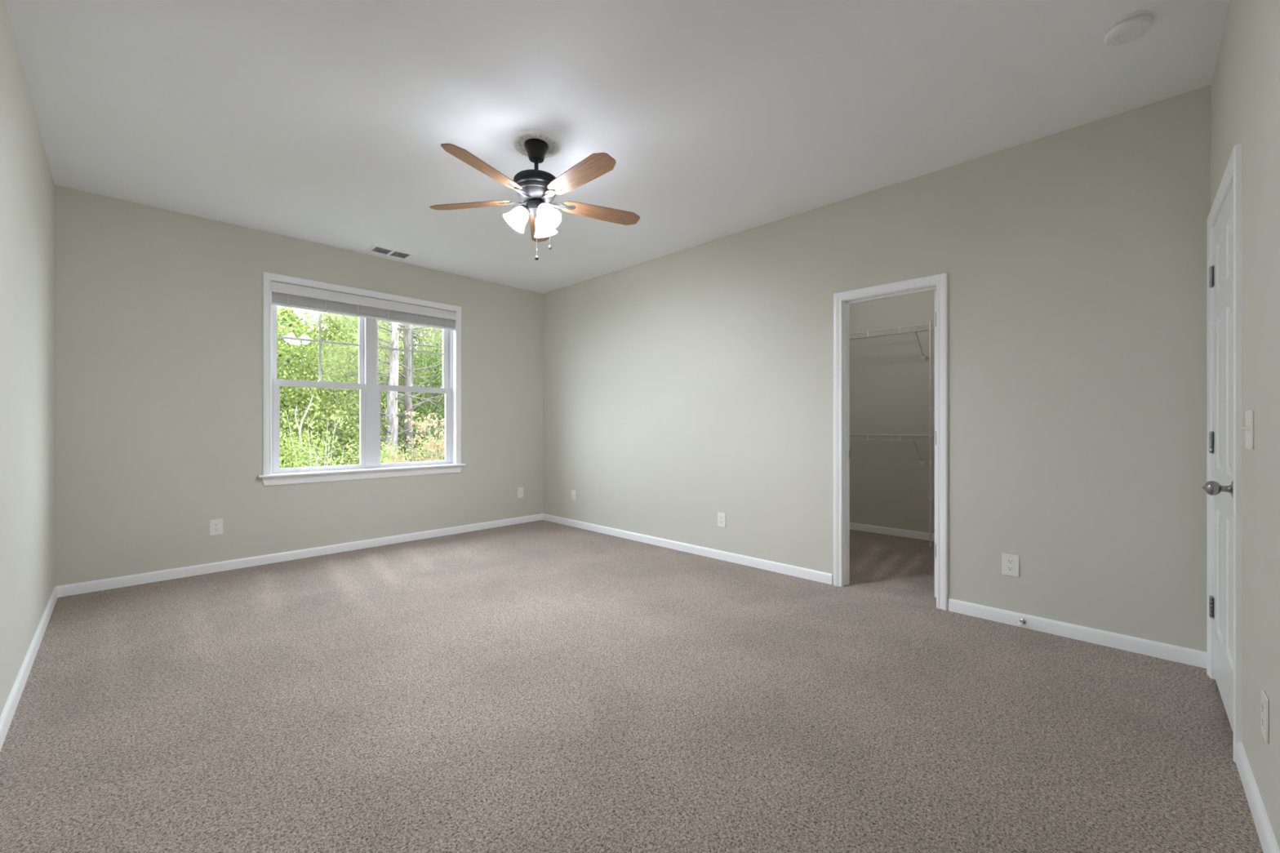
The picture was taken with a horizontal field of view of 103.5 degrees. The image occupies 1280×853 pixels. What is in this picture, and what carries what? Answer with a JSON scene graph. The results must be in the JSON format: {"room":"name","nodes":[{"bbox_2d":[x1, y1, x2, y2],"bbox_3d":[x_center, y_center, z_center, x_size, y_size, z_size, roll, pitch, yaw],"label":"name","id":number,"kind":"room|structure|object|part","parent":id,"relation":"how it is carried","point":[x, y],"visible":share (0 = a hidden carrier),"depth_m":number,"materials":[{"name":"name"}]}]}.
{"room":"empty bedroom","nodes":[
{"label":"empty bedroom","id":0,"kind":"room"},
{"bbox_2d":[0,0,54,716],"bbox_3d":[-1.954,-0.229,1.385,5.505,2.740,0.120,0,0,44],"label":"wall","id":1,"kind":"structure","parent":0,"point":[27,184],"depth_m":2.28,"materials":[{"name":"paint"}]},
{"bbox_2d":[0,586,57,751],"bbox_3d":[-1.950,1.104,1.474,5.385,0.074,0.014,0,0,44],"label":"baseboard","id":2,"kind":"structure","parent":1,"relation":"attached to","point":[6,716],"depth_m":2.23,"materials":[{"name":"white wood"}]},
{"bbox_2d":[54,184,542,586],"bbox_3d":[-2.590,-0.229,4.791,0.160,2.740,4.112,0,0,44],"label":"wall","id":3,"kind":"structure","parent":0,"point":[158,312],"depth_m":3.88,"materials":[{"name":"paint"}]},
{"bbox_2d":[209,518,222,535],"bbox_3d":[-3.305,0.791,3.937,0.007,0.122,0.080,0,0,44],"label":"power outlet","id":4,"kind":"object","parent":3,"relation":"attached to","point":[215,525],"visible":1,"depth_m":3.93,"materials":[{"name":"white plastic"}]},
{"bbox_2d":[55,513,542,597],"bbox_3d":[-2.526,1.104,4.732,0.014,0.074,3.877,0,0,44],"label":"baseboard","id":5,"kind":"structure","parent":3,"relation":"attached to","point":[70,589],"depth_m":4.16,"materials":[{"name":"white wood"}]},
{"bbox_2d":[257,271,465,485],"bbox_3d":[-2.543,-0.384,4.794,0.213,1.761,1.770,0,0,44],"label":"window","id":6,"kind":"structure","parent":3,"relation":"in","point":[370,466],"depth_m":4.75,"materials":[{"name":"white"}]},
{"bbox_2d":[276,311,359,379],"bbox_3d":[-2.875,-0.764,4.534,0.006,0.744,0.644,0,0,44],"label":"grille","id":7,"kind":"object","parent":6,"relation":"attached to","point":[320,341],"depth_m":4.53,"materials":[{"name":"white plastic"}]},
{"bbox_3d":[-2.879,-0.770,4.540,0.034,0.822,0.716,0,0,44],"label":"sash","id":8,"kind":"part","parent":6,"relation":"part of","materials":[{"name":"clear glass"}]},
{"bbox_3d":[-2.854,0.000,4.516,0.034,0.788,0.716,0,0,44],"label":"sash","id":9,"kind":"part","parent":6,"relation":"part of","materials":[{"name":"white plastic"}]},
{"bbox_3d":[-2.578,-0.402,4.832,0.110,1.617,1.602,0,0,44],"label":"frame","id":10,"kind":"part","parent":6,"relation":"part of","materials":[{"name":"white plastic"}]},
{"bbox_2d":[271,281,456,330],"bbox_3d":[-2.517,-1.106,4.768,0.074,0.190,1.600,0,0,44],"label":"window blind","id":11,"kind":"object","parent":6,"relation":"attached to","point":[284,295],"visible":1,"depth_m":4.65,"materials":[{"name":"white plastic"}]},
{"bbox_3d":[-2.524,-1.020,4.780,0.048,0.018,1.572,0,0,44],"label":"rail","id":12,"kind":"part","parent":11,"relation":"part of","materials":[{"name":"white plastic"}]},
{"bbox_2d":[377,324,443,385],"bbox_3d":[-2.311,-0.764,5.113,0.006,0.744,0.654,0,0,44],"label":"grille","id":13,"kind":"object","parent":6,"relation":"attached to","point":[393,348],"depth_m":5.12,"materials":[{"name":"clear glass"}]},
{"bbox_3d":[-2.303,-0.770,5.131,0.034,0.822,0.742,0,0,44],"label":"sash","id":14,"kind":"part","parent":6,"relation":"part of","materials":[{"name":"clear glass"}]},
{"bbox_3d":[-2.278,0.000,5.107,0.034,0.788,0.742,0,0,44],"label":"sash","id":15,"kind":"part","parent":6,"relation":"part of","materials":[{"name":"white plastic"}]},
{"bbox_2d":[517,487,523,497],"bbox_3d":[-1.397,0.783,5.896,0.008,0.120,0.080,0,0,44],"label":"phone jack","id":16,"kind":"object","parent":3,"relation":"attached to","point":[520,490],"visible":1,"depth_m":5.89,"materials":[{"name":"white plastic"}]},
{"bbox_2d":[3,0,1230,293],"bbox_3d":[0.093,-1.659,3.601,5.665,0.120,6.151,0,0,44],"label":"ceiling","id":17,"kind":"structure","parent":0,"point":[326,122],"depth_m":2.46,"materials":[{"name":"white paint"}]},
{"bbox_2d":[365,244,415,259],"bbox_3d":[-2.295,-1.593,4.645,0.216,0.012,0.356,0,0,44],"label":"ceiling vent","id":18,"kind":"object","parent":17,"relation":"in","point":[375,248],"visible":1,"depth_m":4.63,"materials":[{"name":"white metal"}]},
{"bbox_2d":[429,138,639,260],"bbox_3d":[-0.550,-1.264,2.826,1.211,0.668,1.269,0,0,44],"label":"ceiling fan","id":19,"kind":"object","parent":17,"relation":"hanging from","point":[536,188],"visible":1,"depth_m":2.79,"materials":[{"name":"brown wood"}]},
{"bbox_3d":[-0.980,-1.280,2.931,0.495,0.006,0.131,0,13,10],"label":"fan blade","id":20,"kind":"part","parent":19,"relation":"part of","materials":[{"name":"brown wood"}]},
{"bbox_3d":[-0.772,-1.280,2.512,0.131,0.006,0.495,15,7,27],"label":"fan blade","id":21,"kind":"part","parent":19,"relation":"part of","materials":[{"name":"brown wood"}]},
{"bbox_3d":[-0.703,-1.164,2.837,0.134,0.144,0.138,0,0,44],"label":"lamp shade","id":22,"kind":"part","parent":19,"relation":"part of","materials":[{"name":"white glass"}]},
{"bbox_2d":[520,204,529,213],"bbox_3d":[-0.664,-1.196,2.843,0.072,0.100,0.084,0,0,44],"label":"socket","id":23,"kind":"object","parent":19,"relation":"attached to","point":[524,209],"depth_m":2.82,"materials":[{"name":"white glass"}]},
{"bbox_3d":[-0.588,-1.305,2.865,0.226,0.065,0.226,0,0,44],"label":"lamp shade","id":24,"kind":"part","parent":19,"relation":"part of","materials":[{"name":"grey metal"}]},
{"bbox_3d":[-0.580,-1.087,2.835,0.002,0.270,0.002,0,0,44],"label":"pull chain","id":25,"kind":"part","parent":19,"relation":"part of","materials":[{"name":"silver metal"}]},
{"bbox_3d":[-0.647,-1.280,3.258,0.131,0.006,0.495,-13,2,-8],"label":"fan blade","id":26,"kind":"part","parent":19,"relation":"part of","materials":[{"name":"brown wood"}]},
{"bbox_2d":[537,202,551,219],"bbox_3d":[-0.531,-1.196,2.809,0.088,0.100,0.062,0,0,44],"label":"socket","id":27,"kind":"object","parent":19,"relation":"attached to","point":[546,215],"depth_m":2.78,"materials":[{"name":"white glass"}]},
{"bbox_3d":[-0.563,-1.164,2.980,0.134,0.144,0.138,0,0,44],"label":"lamp shade","id":28,"kind":"part","parent":19,"relation":"part of","materials":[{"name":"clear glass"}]},
{"bbox_3d":[-0.500,-1.164,2.784,0.133,0.144,0.137,0,0,-11],"label":"lamp shade","id":29,"kind":"part","parent":19,"relation":"part of","materials":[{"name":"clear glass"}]},
{"bbox_3d":[-0.310,-1.280,2.581,0.495,0.006,0.131,0,-13,46],"label":"fan blade","id":30,"kind":"part","parent":19,"relation":"part of","materials":[{"name":"brown wood"}]},
{"bbox_3d":[-0.232,-1.280,3.042,0.495,0.006,0.131,0,-13,-26],"label":"fan blade","id":31,"kind":"part","parent":19,"relation":"part of","materials":[{"name":"brown wood"}]},
{"bbox_2d":[511,128,561,158],"bbox_3d":[-0.588,-1.592,2.865,0.284,0.019,0.284,0,0,44],"label":"ceiling medallion","id":32,"kind":"object","parent":17,"relation":"attached to","point":[518,139],"visible":0.85,"depth_m":2.81,"materials":[{"name":"white paint"}]},
{"bbox_2d":[1103,10,1153,46],"bbox_3d":[1.946,-1.575,2.013,0.144,0.046,0.144,0,0,44],"label":"smoke detector","id":33,"kind":"object","parent":17,"relation":"attached to","point":[1127,28],"visible":1,"depth_m":1.99,"materials":[{"name":"white plastic"}]},
{"bbox_2d":[0,520,1263,852],"bbox_3d":[0.107,1.216,3.587,5.705,0.150,6.151,0,0,44],"label":"floor","id":34,"kind":"structure","parent":0,"point":[541,686],"depth_m":1.98,"materials":[{"name":"carpet"}]},
{"bbox_2d":[928,320,932,546],"bbox_3d":[2.736,0.077,4.747,0.022,2.128,0.042,0,0,44],"label":"pole","id":35,"kind":"object","parent":34,"relation":"on","point":[930,322],"visible":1,"depth_m":4.73,"materials":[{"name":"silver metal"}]},
{"bbox_2d":[542,84,1210,652],"bbox_3d":[0.790,-0.229,4.288,5.385,2.740,0.115,0,0,44],"label":"wall","id":36,"kind":"structure","parent":0,"point":[682,388],"depth_m":2.99,"materials":[{"name":"paint"}]},
{"bbox_2d":[571,489,576,500],"bbox_3d":[-0.751,0.787,5.699,0.074,0.116,0.016,0,0,44],"label":"cable jack","id":37,"kind":"object","parent":36,"relation":"attached to","point":[573,491],"visible":1,"depth_m":5.70,"materials":[{"name":"white plastic"}]},
{"bbox_2d":[542,513,832,584],"bbox_3d":[0.098,1.104,4.872,3.578,0.074,0.014,0,0,44],"label":"baseboard","id":38,"kind":"structure","parent":36,"relation":"attached to","point":[812,575],"depth_m":4.40,"materials":[{"name":"white wood"}]},
{"bbox_2d":[717,511,725,527],"bbox_3d":[0.694,0.803,4.296,0.080,0.122,0.007,0,0,44],"label":"power outlet","id":39,"kind":"object","parent":36,"relation":"attached to","point":[721,516],"visible":1,"depth_m":4.29,"materials":[{"name":"white plastic"}]},
{"bbox_2d":[833,272,947,610],"bbox_3d":[1.684,0.098,3.406,0.712,2.086,0.134,0,0,44],"label":"door frame","id":40,"kind":"structure","parent":36,"relation":"attached to","point":[842,300],"depth_m":3.50,"materials":[{"name":"white wood"}]},
{"bbox_2d":[934,289,936,597],"bbox_3d":[2.130,0.115,3.472,0.040,2.000,0.594,0,0,44],"label":"door","id":41,"kind":"structure","parent":36,"relation":"in","point":[935,290],"depth_m":3.28,"materials":[{"name":"white wood"}]},
{"bbox_2d":[1001,553,1018,577],"bbox_3d":[2.128,0.801,2.900,0.080,0.122,0.007,0,0,44],"label":"power outlet","id":42,"kind":"object","parent":36,"relation":"attached to","point":[1010,562],"visible":1,"depth_m":2.90,"materials":[{"name":"white plastic"}]},
{"bbox_2d":[1006,559,1013,564],"bbox_3d":[2.127,0.782,2.898,0.034,0.027,0.002,0,0,44],"label":"receptacle","id":43,"kind":"object","parent":42,"relation":"attached to","point":[1008,561],"depth_m":2.90,"materials":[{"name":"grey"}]},
{"bbox_2d":[1006,565,1013,571],"bbox_3d":[2.127,0.821,2.898,0.034,0.027,0.002,0,0,44],"label":"receptacle","id":44,"kind":"object","parent":42,"relation":"attached to","point":[1009,568],"depth_m":2.90,"materials":[{"name":"grey plastic"}]},
{"bbox_2d":[1017,618,1025,626],"bbox_3d":[2.137,1.105,2.825,0.026,0.026,0.075,0,0,44],"label":"door stop","id":45,"kind":"object","parent":36,"relation":"attached to","point":[1022,621],"visible":1,"depth_m":2.82,"materials":[{"name":"grey metal"}]},
{"bbox_3d":[2.142,1.105,2.830,0.026,0.026,0.060,0,0,44],"label":"stem","id":46,"kind":"part","parent":45,"relation":"part of","materials":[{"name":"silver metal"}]},
{"bbox_2d":[948,598,1206,668],"bbox_3d":[2.290,1.104,2.738,1.073,0.074,0.014,0,0,44],"label":"baseboard","id":47,"kind":"structure","parent":36,"relation":"attached to","point":[1185,655],"depth_m":2.66,"materials":[{"name":"white wood"}]},
{"bbox_2d":[849,289,934,533],"bbox_3d":[2.634,-0.229,5.335,2.670,2.740,0.120,0,0,44],"label":"wall","id":48,"kind":"structure","parent":0,"point":[890,380],"depth_m":5.26,"materials":[{"name":"paint"}]},
{"bbox_2d":[849,522,934,541],"bbox_3d":[2.587,1.104,5.287,2.430,0.074,0.014,0,0,44],"label":"baseboard","id":49,"kind":"structure","parent":48,"relation":"attached to","point":[857,526],"depth_m":5.24,"materials":[{"name":"white wood"}]},
{"bbox_2d":[849,324,934,360],"bbox_3d":[2.217,-0.804,5.444,1.670,0.318,0.306,0,0,44],"label":"wire shelf","id":50,"kind":"object","parent":48,"relation":"attached to","point":[923,357],"visible":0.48,"depth_m":5.03,"materials":[{"name":"white metal"}]},
{"bbox_2d":[849,434,934,466],"bbox_3d":[2.217,0.247,5.444,1.670,0.318,0.306,0,0,44],"label":"wire shelf","id":51,"kind":"object","parent":48,"relation":"attached to","point":[922,462],"visible":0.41,"depth_m":5.03,"materials":[{"name":"white metal"}]},
{"bbox_2d":[1210,0,1279,850],"bbox_3d":[1.410,-0.229,0.979,0.120,2.740,3.992,0,0,44],"label":"wall","id":52,"kind":"structure","parent":0,"point":[1245,86],"depth_m":1.46,"materials":[{"name":"paint"}]},
{"bbox_2d":[1202,182,1233,733],"bbox_3d":[2.313,0.117,2.027,0.115,2.005,0.740,0,0,44],"label":"door","id":53,"kind":"structure","parent":52,"relation":"in","point":[1221,605],"depth_m":2.02,"materials":[{"name":"white wood"}]},
{"bbox_3d":[2.083,0.226,1.816,0.080,0.063,0.063,0,0,44],"label":"knob","id":54,"kind":"part","parent":53,"relation":"part of","materials":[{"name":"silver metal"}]},
{"bbox_3d":[2.336,0.117,1.993,0.035,2.005,0.724,0,0,44],"label":"panel","id":55,"kind":"part","parent":53,"relation":"part of","materials":[{"name":"white wood"}]},
{"bbox_2d":[1206,142,1242,762],"bbox_3d":[2.361,0.095,1.970,0.138,2.092,0.856,0,0,44],"label":"door frame","id":56,"kind":"structure","parent":52,"relation":"attached to","point":[1233,173],"depth_m":1.71,"materials":[{"name":"white wood"}]},
{"bbox_2d":[1240,409,1253,449],"bbox_3d":[1.898,0.013,1.579,0.018,0.122,0.116,0,0,44],"label":"light switch","id":57,"kind":"object","parent":52,"relation":"attached to","point":[1249,415],"visible":1,"depth_m":1.56,"materials":[{"name":"white plastic"}]},
{"bbox_3d":[1.902,0.013,1.575,0.005,0.122,0.116,0,0,44],"label":"wall plate","id":58,"kind":"part","parent":57,"relation":"part of","materials":[{"name":"white plastic"}]},
{"bbox_2d":[1235,742,1279,852],"bbox_3d":[0.996,1.104,0.650,0.014,0.074,2.943,0,0,44],"label":"baseboard","id":59,"kind":"structure","parent":52,"relation":"attached to","point":[1267,838],"depth_m":1.45,"materials":[{"name":"white wood"}]},
{"bbox_2d":[1261,688,1269,744],"bbox_3d":[1.724,0.801,1.392,0.007,0.122,0.080,0,0,44],"label":"power outlet","id":60,"kind":"object","parent":52,"relation":"attached to","point":[1264,700],"visible":1,"depth_m":1.38,"materials":[{"name":"white plastic"}]},
{"bbox_2d":[1261,702,1264,715],"bbox_3d":[1.722,0.782,1.394,0.002,0.027,0.034,0,0,44],"label":"receptacle","id":61,"kind":"object","parent":60,"relation":"attached to","point":[1262,703],"depth_m":1.39,"materials":[{"name":"grey plastic"}]},
{"bbox_2d":[1261,716,1264,728],"bbox_3d":[1.722,0.821,1.394,0.002,0.027,0.034,0,0,44],"label":"receptacle","id":62,"kind":"object","parent":60,"relation":"attached to","point":[1262,717],"depth_m":1.39,"materials":[{"name":"grey plastic"}]},
{"label":"outside","id":63,"kind":"structure","parent":0,"visible":0},
{"bbox_3d":[-16.658,4.141,37.159,64.282,0.200,90.000,0,0,44],"label":"ground","id":64,"kind":"structure","parent":63,"visible":0},
{"bbox_2d":[278,367,306,468],"bbox_3d":[-9.284,0.579,10.676,3.966,6.941,3.877,0,0,44],"label":"leafy tree","id":65,"kind":"object","parent":64,"relation":"on","point":[304,372],"visible":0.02,"depth_m":11.36,"materials":[{"name":"green plant"}]},
{"bbox_2d":[276,313,321,463],"bbox_3d":[-13.131,-0.231,15.820,5.738,8.552,5.430,0,0,-24],"label":"leafy tree","id":66,"kind":"object","parent":64,"relation":"on","point":[295,314],"visible":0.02,"depth_m":16.59,"materials":[{"name":"green plant"}]},
{"bbox_2d":[294,395,313,464],"bbox_3d":[-6.748,1.711,10.144,0.069,4.663,0.339,0,0,36],"label":"sapling","id":67,"kind":"object","parent":64,"relation":"on","point":[306,411],"visible":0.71,"depth_m":10.07,"materials":[{"name":"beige plant"}]},
{"bbox_2d":[276,306,348,467],"bbox_3d":[-9.430,0.226,12.434,4.145,7.637,4.139,0,0,-38],"label":"leafy tree","id":68,"kind":"object","parent":64,"relation":"on","point":[279,330],"visible":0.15,"depth_m":12.55,"materials":[{"name":"green plant"}]},
{"bbox_2d":[276,306,348,466],"bbox_3d":[-12.956,-0.267,18.230,5.534,8.630,5.719,0,0,-32],"label":"leafy tree","id":69,"kind":"object","parent":64,"relation":"on","point":[289,311],"visible":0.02,"depth_m":18.01,"materials":[{"name":"green plant"}]},
{"bbox_2d":[280,417,358,468],"bbox_3d":[-6.529,1.937,9.601,2.550,4.211,2.656,0,0,-9],"label":"leafy shrub","id":70,"kind":"object","parent":64,"relation":"on","point":[294,440],"visible":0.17,"depth_m":9.61,"materials":[{"name":"green plant"}]},
{"bbox_2d":[280,403,386,467],"bbox_3d":[-4.848,1.847,8.071,1.001,4.391,1.499,0,0,44],"label":"shrub","id":71,"kind":"object","parent":64,"relation":"on","point":[330,460],"visible":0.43,"depth_m":7.81,"materials":[{"name":"green plant"}]},
{"bbox_2d":[276,310,407,467],"bbox_3d":[-7.877,0.409,12.860,3.727,7.271,3.633,0,0,5],"label":"leafy tree","id":72,"kind":"object","parent":64,"relation":"on","point":[315,326],"visible":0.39,"depth_m":12.70,"materials":[{"name":"green plant"}]},
{"bbox_2d":[280,316,444,467],"bbox_3d":[-10.146,-0.208,17.924,5.677,8.516,5.707,0,0,33],"label":"leafy tree","id":73,"kind":"object","parent":64,"relation":"on","point":[355,323],"visible":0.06,"depth_m":17.16,"materials":[{"name":"green plant"}]},
{"bbox_2d":[310,351,422,465],"bbox_3d":[-8.225,0.832,15.275,3.455,6.427,3.618,0,0,3],"label":"leafy tree","id":74,"kind":"object","parent":64,"relation":"on","point":[384,397],"visible":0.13,"depth_m":14.84,"materials":[{"name":"green plant"}]},
{"bbox_2d":[302,321,444,462],"bbox_3d":[-6.169,-0.653,13.676,4.785,9.398,4.674,0,0,8],"label":"pine tree","id":75,"kind":"object","parent":64,"relation":"on","point":[406,375],"visible":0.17,"depth_m":13.72,"materials":[{"name":"green plant"}]},
{"bbox_2d":[331,425,419,464],"bbox_3d":[-5.468,2.022,10.204,2.789,4.043,2.787,0,0,6],"label":"leafy shrub","id":76,"kind":"object","parent":64,"relation":"on","point":[388,460],"visible":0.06,"depth_m":10.30,"materials":[{"name":"green plant"}]},
{"bbox_2d":[309,311,444,462],"bbox_3d":[-6.102,-1.046,12.679,4.195,10.196,5.263,0,0,44],"label":"pine tree","id":77,"kind":"object","parent":64,"relation":"on","point":[392,415],"visible":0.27,"depth_m":12.42,"materials":[{"name":"green plant"}]},
{"bbox_2d":[333,431,421,464],"bbox_3d":[-5.789,2.080,11.129,2.607,3.931,2.639,0,0,-28],"label":"leafy shrub","id":78,"kind":"object","parent":64,"relation":"on","point":[346,459],"visible":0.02,"depth_m":11.09,"materials":[{"name":"green plant"}]},
{"bbox_2d":[322,320,437,464],"bbox_3d":[-10.982,-0.478,20.978,5.876,9.058,5.388,0,0,44],"label":"leafy tree","id":79,"kind":"object","parent":64,"relation":"on","point":[383,322],"visible":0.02,"depth_m":20.67,"materials":[{"name":"green plant"}]},
{"bbox_2d":[384,439,429,462],"bbox_3d":[-4.264,2.146,9.220,1.044,3.792,0.798,0,0,44],"label":"shrub","id":80,"kind":"object","parent":64,"relation":"on","point":[399,460],"visible":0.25,"depth_m":9.11,"materials":[{"name":"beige plant"}]},
{"bbox_2d":[381,334,444,461],"bbox_3d":[-6.396,0.654,15.691,3.899,6.779,3.758,0,0,-15],"label":"leafy tree","id":81,"kind":"object","parent":64,"relation":"on","point":[437,379],"visible":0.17,"depth_m":15.52,"materials":[{"name":"green plant"}]},
{"bbox_2d":[382,323,444,457],"bbox_3d":[-8.361,-0.682,20.463,5.652,9.449,5.689,0,0,-7],"label":"leafy tree","id":82,"kind":"object","parent":64,"relation":"on","point":[428,329],"visible":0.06,"depth_m":19.37,"materials":[{"name":"green plant"}]},
{"bbox_2d":[394,434,444,461],"bbox_3d":[-4.865,2.025,11.899,2.526,4.037,2.899,0,0,-12],"label":"leafy shrub","id":83,"kind":"object","parent":64,"relation":"on","point":[424,451],"visible":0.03,"depth_m":11.73,"materials":[{"name":"green plant"}]},
{"bbox_2d":[404,410,444,461],"bbox_3d":[-3.629,1.829,9.143,1.216,4.426,1.035,0,0,44],"label":"shrub","id":84,"kind":"object","parent":64,"relation":"on","point":[442,445],"visible":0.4,"depth_m":9.15,"materials":[{"name":"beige plant"}]}
]}

